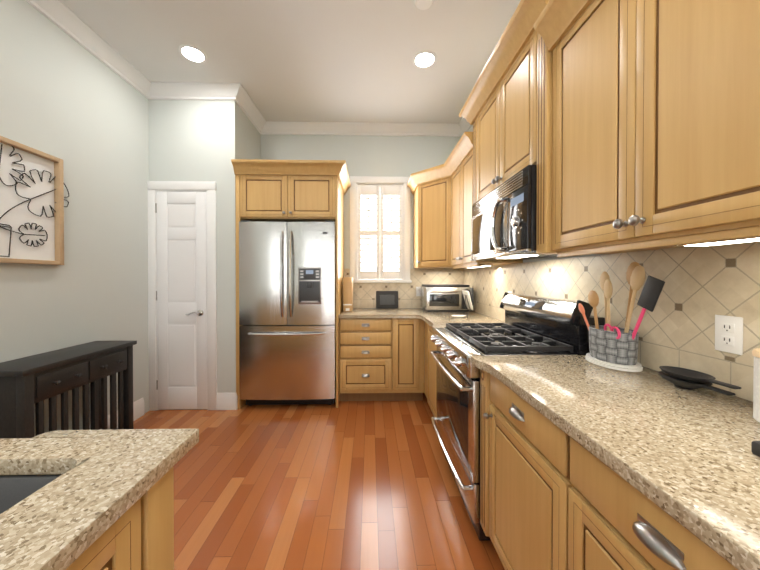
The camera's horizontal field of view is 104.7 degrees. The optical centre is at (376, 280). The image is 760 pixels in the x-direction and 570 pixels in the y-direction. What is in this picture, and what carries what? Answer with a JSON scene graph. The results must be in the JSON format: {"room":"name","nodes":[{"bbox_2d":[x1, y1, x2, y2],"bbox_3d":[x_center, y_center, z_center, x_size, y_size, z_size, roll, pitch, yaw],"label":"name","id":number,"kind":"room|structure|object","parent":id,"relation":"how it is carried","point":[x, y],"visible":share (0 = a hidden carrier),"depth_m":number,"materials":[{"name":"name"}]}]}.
{"room":"kitchen","nodes":[
{"label":"kitchen","id":0,"kind":"room"},
{"bbox_2d":[60,0,520,123],"bbox_3d":[-0.498,-1.850,0.510,3.470,0.100,6.170,0,0,-1],"label":"ceiling","id":1,"kind":"structure","parent":0,"point":[316,60],"depth_m":2.29,"materials":[{"name":"paint"}]},
{"bbox_2d":[178,44,206,63],"bbox_3d":[-1.474,-1.813,2.354,0.195,0.004,0.195,0,0,-7],"label":"recessed light","id":2,"kind":"object","parent":1,"relation":"in","point":[191,53],"depth_m":2.35,"materials":[{"name":"white glass"}]},
{"bbox_2d":[415,0,433,9],"bbox_3d":[0.307,-1.796,1.884,0.123,0.030,0.123,0,0,-7],"label":"recessed light","id":3,"kind":"object","parent":1,"relation":"in","point":[420,4],"depth_m":1.89,"materials":[{"name":"white plastic"}]},
{"bbox_2d":[413,51,436,68],"bbox_3d":[0.395,-1.813,2.416,0.195,0.004,0.195,0,0,-7],"label":"recessed light","id":4,"kind":"object","parent":1,"relation":"in","point":[424,59],"depth_m":2.41,"materials":[{"name":"white glass"}]},
{"bbox_2d":[133,393,504,569],"bbox_3d":[-0.498,1.310,0.535,3.470,0.100,6.170,0,0,-1],"label":"floor","id":5,"kind":"structure","parent":0,"point":[358,485],"depth_m":1.73,"materials":[{"name":"brown wood"}]},
{"bbox_2d":[0,341,136,438],"bbox_3d":[-1.966,0.856,1.875,0.330,0.784,0.740,0,0,-1],"label":"console table","id":6,"kind":"object","parent":5,"relation":"on","point":[28,383],"visible":0.75,"depth_m":1.78,"materials":[{"name":"black wood"}]},
{"bbox_2d":[32,467,173,569],"bbox_3d":[-1.242,0.835,-0.514,1.656,0.862,2.272,0,0,-1],"label":"base cabinet","id":7,"kind":"object","parent":5,"relation":"on","point":[138,534],"visible":0.23,"depth_m":0.56,"materials":[{"name":"brown wood"}]},
{"bbox_2d":[0,429,198,569],"bbox_3d":[-1.242,0.385,-0.480,1.678,0.034,2.347,0,0,-1],"label":"countertop","id":8,"kind":"structure","parent":7,"relation":"on","point":[90,496],"depth_m":0.53,"materials":[{"name":"stone"}]},
{"bbox_2d":[0,474,61,513],"bbox_3d":[-1.228,0.497,0.189,1.339,0.191,0.806,0,0,-1],"label":"sink basin","id":9,"kind":"object","parent":8,"relation":"in","point":[15,489],"depth_m":0.59,"materials":[{"name":"grey metal"}]},
{"bbox_2d":[239,220,335,405],"bbox_3d":[-0.861,0.333,3.091,0.904,1.811,0.729,0,0,-1],"label":"refrigerator","id":10,"kind":"object","parent":5,"relation":"on","point":[287,313],"visible":1,"depth_m":2.78,"materials":[{"name":"grey metal"}]},
{"bbox_2d":[231,159,350,408],"bbox_3d":[-0.829,0.056,3.113,1.061,2.363,0.740,0,0,-1],"label":"tall cabinet","id":11,"kind":"object","parent":5,"relation":"on","point":[290,190],"visible":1,"depth_m":2.82,"materials":[{"name":"brown wood"}]},
{"bbox_2d":[339,318,423,400],"bbox_3d":[0.045,0.805,3.198,0.851,0.862,0.618,0,0,-1],"label":"base cabinet","id":12,"kind":"object","parent":5,"relation":"on","point":[381,359],"visible":1,"depth_m":2.92,"materials":[{"name":"brown wood"}]},
{"bbox_2d":[424,321,436,421],"bbox_3d":[0.767,0.811,2.430,0.612,0.862,0.531,0,0,-1],"label":"base cabinet","id":13,"kind":"object","parent":5,"relation":"on","point":[430,365],"depth_m":2.57,"materials":[{"name":"brown wood"}]},
{"bbox_2d":[339,308,504,331],"bbox_3d":[0.346,0.358,2.831,1.436,0.034,1.358,0,0,-1],"label":"countertop","id":14,"kind":"structure","parent":13,"relation":"on","point":[433,320],"depth_m":2.89,"materials":[{"name":"stone"}]},
{"bbox_2d":[343,277,352,311],"bbox_3d":[-0.313,0.152,3.245,0.091,0.369,0.242,0,0,-1],"label":"knife block","id":15,"kind":"object","parent":14,"relation":"on","point":[347,294],"visible":1,"depth_m":3.13,"materials":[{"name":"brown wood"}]},
{"bbox_2d":[376,291,397,308],"bbox_3d":[0.123,0.230,3.426,0.260,0.208,0.043,0,0,-1],"label":"photo frame","id":16,"kind":"object","parent":14,"relation":"on","point":[386,299],"visible":1,"depth_m":3.42,"materials":[{"name":"grey plastic"}]},
{"bbox_2d":[421,284,470,311],"bbox_3d":[0.766,0.194,3.286,0.480,0.285,0.408,0,0,-1],"label":"toaster oven","id":17,"kind":"object","parent":14,"relation":"on","point":[441,297],"visible":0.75,"depth_m":3.12,"materials":[{"name":"silver metal"}]},
{"bbox_2d":[460,289,473,312],"bbox_3d":[0.909,0.222,2.923,0.118,0.235,0.190,0,0,-1],"label":"plate","id":18,"kind":"object","parent":14,"relation":"on","point":[467,296],"depth_m":2.94,"materials":[{"name":"white ceramic"}]},
{"bbox_2d":[430,292,604,540],"bbox_3d":[0.729,0.669,1.773,0.696,1.159,0.768,0,0,-1],"label":"gas range","id":19,"kind":"object","parent":5,"relation":"on","point":[534,325],"visible":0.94,"depth_m":1.56,"materials":[{"name":"silver metal"}]},
{"bbox_2d":[480,369,563,569],"bbox_3d":[0.797,0.822,1.087,0.612,0.862,0.595,0,0,-1],"label":"base cabinet","id":20,"kind":"object","parent":5,"relation":"on","point":[553,496],"depth_m":1.03,"materials":[{"name":"brown wood"}]},
{"bbox_2d":[564,432,737,569],"bbox_3d":[0.813,0.827,0.540,0.603,0.862,0.622,0,0,-1],"label":"base cabinet","id":21,"kind":"object","parent":5,"relation":"on","point":[609,524],"depth_m":0.63,"materials":[{"name":"brown wood"}]},
{"bbox_2d":[470,355,759,569],"bbox_3d":[0.793,0.379,0.211,0.658,0.034,2.340,0,0,-1],"label":"countertop","id":22,"kind":"structure","parent":21,"relation":"on","point":[689,460],"depth_m":0.69,"materials":[{"name":"stone"}]},
{"bbox_2d":[578,262,664,371],"bbox_3d":[0.997,0.139,1.196,0.161,0.428,0.335,0,0,-1],"label":"utensil basket","id":23,"kind":"object","parent":22,"relation":"on","point":[613,347],"visible":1,"depth_m":1.17,"materials":[{"name":"grey wicker"}]},
{"bbox_2d":[658,366,740,395],"bbox_3d":[1.018,0.329,0.938,0.104,0.053,0.206,0,0,-1],"label":"frying pan","id":24,"kind":"object","parent":22,"relation":"on","point":[684,378],"visible":1,"depth_m":0.94,"materials":[{"name":"metal"}]},
{"bbox_2d":[751,441,759,456],"bbox_3d":[0.931,0.160,0.470,0.315,0.399,0.275,0,0,-1],"label":"coffee maker","id":25,"kind":"object","parent":22,"relation":"on","point":[755,447],"visible":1,"depth_m":0.60,"materials":[{"name":"black plastic"}]},
{"bbox_2d":[752,348,759,422],"bbox_3d":[1.013,0.268,0.708,0.134,0.178,0.134,0,0,-1],"label":"canister","id":26,"kind":"object","parent":22,"relation":"on","point":[756,387],"visible":1,"depth_m":0.74,"materials":[{"name":"white ceramic"}]},
{"bbox_2d":[0,0,742,436],"bbox_3d":[-0.498,-0.270,0.523,3.470,3.060,6.170,0,0,-1],"label":"wall","id":27,"kind":"structure","parent":0,"point":[110,138],"depth_m":2.38,"materials":[{"name":"paint"}]},
{"bbox_2d":[0,136,68,264],"bbox_3d":[-2.114,-0.451,1.542,0.042,0.708,0.982,0,0,-1],"label":"picture","id":28,"kind":"object","parent":27,"relation":"attached to","point":[32,197],"visible":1,"depth_m":1.80,"materials":[{"name":"paper"}]},
{"bbox_2d":[25,0,156,99],"bbox_3d":[-2.058,-1.745,0.146,0.095,0.105,5.270,0,0,-1],"label":"crown molding","id":29,"kind":"structure","parent":27,"relation":"attached to","point":[66,19],"depth_m":2.17,"materials":[{"name":"white wood"}]},
{"bbox_2d":[81,393,237,429],"bbox_3d":[-1.693,1.183,0.183,0.826,0.160,5.280,0,0,-1],"label":"baseboard","id":30,"kind":"structure","parent":27,"relation":"attached to","point":[227,401],"depth_m":2.80,"materials":[{"name":"white wood"}]},
{"bbox_2d":[147,181,216,410],"bbox_3d":[-1.854,0.152,2.775,0.650,2.179,0.054,0,0,-1],"label":"door","id":31,"kind":"structure","parent":27,"relation":"attached to","point":[181,299],"depth_m":2.79,"materials":[{"name":"white wood"}]},
{"bbox_2d":[153,82,248,103],"bbox_3d":[-1.650,-1.766,2.743,0.785,0.105,0.095,0,0,-1],"label":"crown molding","id":32,"kind":"structure","parent":27,"relation":"attached to","point":[235,92],"depth_m":2.74,"materials":[{"name":"white wood"}]},
{"bbox_2d":[238,97,264,131],"bbox_3d":[-1.313,-1.768,3.078,0.095,0.105,0.540,0,0,-1],"label":"crown molding","id":33,"kind":"structure","parent":27,"relation":"attached to","point":[250,110],"depth_m":3.14,"materials":[{"name":"white wood"}]},
{"bbox_2d":[259,121,460,136],"bbox_3d":[-0.213,-1.771,3.435,2.310,0.105,0.095,0,0,-1],"label":"crown molding","id":34,"kind":"structure","parent":27,"relation":"attached to","point":[271,127],"depth_m":3.43,"materials":[{"name":"white wood"}]},
{"bbox_2d":[350,176,411,282],"bbox_3d":[0.039,-0.577,3.591,1.170,1.755,0.275,0,0,-1],"label":"window","id":35,"kind":"structure","parent":27,"relation":"in","point":[355,181],"depth_m":3.49,"materials":[{"name":"white wood"}]},
{"bbox_2d":[357,185,402,278],"bbox_3d":[0.041,-0.577,3.525,0.542,1.127,0.075,0,0,-1],"label":"window shutters","id":36,"kind":"object","parent":35,"relation":"attached to","point":[379,191],"visible":1,"depth_m":3.51,"materials":[{"name":"white wood"}]},
{"bbox_2d":[344,269,463,307],"bbox_3d":[0.320,0.098,3.505,1.410,0.473,0.008,0,0,-1],"label":"tile backsplash","id":37,"kind":"structure","parent":27,"relation":"attached to","point":[364,294],"depth_m":3.50,"materials":[{"name":"beige tile"}]},
{"bbox_2d":[416,287,420,295],"bbox_3d":[0.506,0.136,3.502,0.070,0.114,0.007,0,0,-1],"label":"electrical outlet plate","id":38,"kind":"object","parent":37,"relation":"attached to","point":[418,289],"depth_m":3.50,"materials":[{"name":"white plastic"}]},
{"bbox_2d":[411,168,446,267],"bbox_3d":[0.750,-0.594,3.181,0.612,0.915,0.660,0,0,-1],"label":"upper cabinet","id":39,"kind":"object","parent":27,"relation":"attached to","point":[430,191],"depth_m":3.05,"materials":[{"name":"brown wood"}]},
{"bbox_2d":[415,160,454,179],"bbox_3d":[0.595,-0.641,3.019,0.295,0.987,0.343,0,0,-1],"label":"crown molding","id":40,"kind":"structure","parent":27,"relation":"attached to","point":[447,164],"depth_m":2.86,"materials":[{"name":"brown wood"}]},
{"bbox_2d":[457,117,471,136],"bbox_3d":[1.068,-1.748,0.545,0.095,0.105,5.930,0,0,-1],"label":"crown molding","id":41,"kind":"structure","parent":27,"relation":"attached to","point":[463,126],"depth_m":3.38,"materials":[{"name":"white wood"}]},
{"bbox_2d":[447,140,522,267],"bbox_3d":[0.887,-0.590,2.577,0.364,0.915,0.728,0,0,-1],"label":"upper cabinet","id":42,"kind":"object","parent":27,"relation":"attached to","point":[461,174],"depth_m":2.54,"materials":[{"name":"brown wood"}]},
{"bbox_2d":[467,264,492,267],"bbox_3d":[0.873,-0.121,2.540,0.060,0.018,0.500,0,0,-1],"label":"under-cabinet light","id":43,"kind":"object","parent":42,"relation":"attached to","point":[481,265],"depth_m":2.37,"materials":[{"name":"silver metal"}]},
{"bbox_2d":[475,0,570,202],"bbox_3d":[0.913,-0.925,1.765,0.348,0.749,0.776,0,0,-1],"label":"upper cabinet","id":44,"kind":"object","parent":27,"relation":"attached to","point":[507,106],"depth_m":1.58,"materials":[{"name":"brown wood"}]},
{"bbox_2d":[471,165,556,260],"bbox_3d":[0.865,-0.342,1.768,0.426,0.410,0.768,0,0,-1],"label":"over-the-range microwave","id":45,"kind":"object","parent":44,"relation":"attached to","point":[503,223],"visible":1,"depth_m":1.59,"materials":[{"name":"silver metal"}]},
{"bbox_2d":[464,241,759,401],"bbox_3d":[1.096,0.116,1.286,0.008,0.473,4.480,0,0,-1],"label":"tile backsplash","id":46,"kind":"structure","parent":27,"relation":"attached to","point":[703,286],"depth_m":1.08,"materials":[{"name":"beige tile"}]},
{"bbox_2d":[715,315,742,354],"bbox_3d":[1.096,0.169,0.915,0.007,0.114,0.070,0,0,-1],"label":"electrical outlet plate","id":47,"kind":"object","parent":46,"relation":"attached to","point":[728,334],"depth_m":0.91,"materials":[{"name":"white plastic"}]},
{"bbox_2d":[539,0,759,255],"bbox_3d":[0.933,-0.576,0.873,0.348,0.915,0.896,0,0,-1],"label":"upper cabinet","id":48,"kind":"object","parent":27,"relation":"attached to","point":[625,126],"depth_m":0.84,"materials":[{"name":"brown wood"}]},
{"bbox_2d":[675,237,759,245],"bbox_3d":[0.907,-0.103,0.520,0.080,0.020,0.660,0,0,-1],"label":"under-cabinet light","id":49,"kind":"object","parent":48,"relation":"attached to","point":[741,240],"depth_m":0.74,"materials":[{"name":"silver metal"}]}
]}

